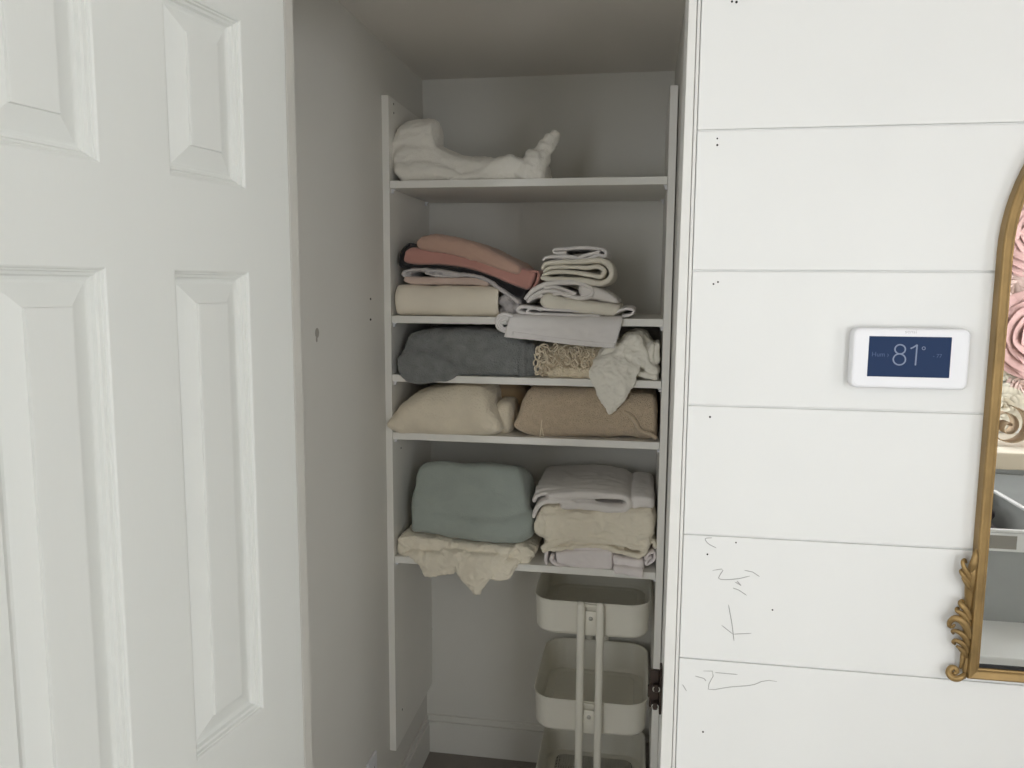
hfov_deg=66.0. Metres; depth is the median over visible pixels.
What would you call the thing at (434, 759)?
floor
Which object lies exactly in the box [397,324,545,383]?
folded blanket
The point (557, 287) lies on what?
sheet
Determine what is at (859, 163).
wall
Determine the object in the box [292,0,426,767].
wall
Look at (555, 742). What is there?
tray
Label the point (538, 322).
sheet
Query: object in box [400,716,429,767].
baseboard
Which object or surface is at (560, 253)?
sheet
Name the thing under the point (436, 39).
ceiling
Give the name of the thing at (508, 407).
cushion
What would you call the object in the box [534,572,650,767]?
utility cart
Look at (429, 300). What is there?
folded blanket
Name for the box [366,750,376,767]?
wall outlet
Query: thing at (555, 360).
throw blanket
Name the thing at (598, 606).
tray
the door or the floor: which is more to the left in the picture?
the door
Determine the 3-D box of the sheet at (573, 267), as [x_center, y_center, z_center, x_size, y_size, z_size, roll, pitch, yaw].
[0.194,-0.312,2.218,0.200,0.079,0.285,2,7,9]
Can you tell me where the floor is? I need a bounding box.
[422,752,571,767]
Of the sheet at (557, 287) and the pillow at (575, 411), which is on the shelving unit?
the pillow at (575, 411)
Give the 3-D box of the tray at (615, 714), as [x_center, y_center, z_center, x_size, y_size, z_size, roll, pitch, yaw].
[0.245,0.906,2.385,0.324,0.098,0.406,2,7,9]
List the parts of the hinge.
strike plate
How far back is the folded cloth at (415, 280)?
2.15 m
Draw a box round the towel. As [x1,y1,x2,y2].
[417,234,533,273]
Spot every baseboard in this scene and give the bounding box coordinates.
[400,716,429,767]
[427,714,649,767]
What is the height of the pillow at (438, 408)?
0.149 m
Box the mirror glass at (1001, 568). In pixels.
[979,205,1023,666]
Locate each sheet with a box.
[402,268,526,313]
[495,303,635,348]
[524,280,620,303]
[540,293,622,315]
[541,257,617,286]
[542,246,610,261]
[544,544,655,577]
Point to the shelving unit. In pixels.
(405, 203)
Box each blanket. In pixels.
[392,118,559,180]
[395,284,503,316]
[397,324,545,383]
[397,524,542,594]
[404,247,544,289]
[411,461,537,542]
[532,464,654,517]
[533,342,601,378]
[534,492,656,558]
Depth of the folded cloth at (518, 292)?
2.14 m
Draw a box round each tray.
[534,638,647,735]
[535,572,650,637]
[536,727,644,767]
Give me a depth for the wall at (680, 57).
2.02 m
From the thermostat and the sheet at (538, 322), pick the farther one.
the sheet at (538, 322)
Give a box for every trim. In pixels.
[283,0,312,767]
[657,0,696,767]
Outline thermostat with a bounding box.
[847,327,969,389]
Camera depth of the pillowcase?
2.08 m
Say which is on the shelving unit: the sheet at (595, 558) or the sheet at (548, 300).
the sheet at (595, 558)
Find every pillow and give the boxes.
[387,383,503,434]
[514,385,657,439]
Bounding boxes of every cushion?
[497,397,519,432]
[499,384,530,407]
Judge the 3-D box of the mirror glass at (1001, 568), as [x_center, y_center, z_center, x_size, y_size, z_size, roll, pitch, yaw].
[0.965,-0.016,1.054,0.567,0.880,0.003,2,7,9]
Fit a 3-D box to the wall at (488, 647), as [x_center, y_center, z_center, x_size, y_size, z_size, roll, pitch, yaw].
[0.100,0.166,2.575,0.776,2.240,0.060,2,7,9]
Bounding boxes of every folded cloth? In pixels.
[399,243,529,297]
[404,276,490,285]
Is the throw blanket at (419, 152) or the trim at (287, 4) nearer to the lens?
the trim at (287, 4)
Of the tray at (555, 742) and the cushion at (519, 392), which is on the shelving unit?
the cushion at (519, 392)
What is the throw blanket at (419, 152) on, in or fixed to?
on the shelving unit
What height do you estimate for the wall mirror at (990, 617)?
0.920 m
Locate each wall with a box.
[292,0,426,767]
[422,71,674,734]
[657,0,685,762]
[671,0,1023,767]
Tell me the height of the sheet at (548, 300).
0.061 m
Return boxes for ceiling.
[338,0,684,79]
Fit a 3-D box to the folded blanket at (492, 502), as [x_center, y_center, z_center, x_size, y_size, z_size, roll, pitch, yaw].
[-0.098,0.329,2.316,0.362,0.223,0.254,2,7,9]
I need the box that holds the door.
[0,0,303,767]
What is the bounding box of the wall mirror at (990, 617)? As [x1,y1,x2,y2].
[945,165,1023,682]
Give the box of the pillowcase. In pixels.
[589,328,660,413]
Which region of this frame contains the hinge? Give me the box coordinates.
[647,663,661,714]
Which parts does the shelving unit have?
panel, shelf, shelf, shelf, shelf, shelf, panel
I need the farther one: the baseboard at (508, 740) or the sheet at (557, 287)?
the baseboard at (508, 740)
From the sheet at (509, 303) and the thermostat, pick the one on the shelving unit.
the sheet at (509, 303)
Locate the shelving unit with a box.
[381,85,677,767]
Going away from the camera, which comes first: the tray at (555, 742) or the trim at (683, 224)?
the trim at (683, 224)
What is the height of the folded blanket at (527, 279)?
0.118 m

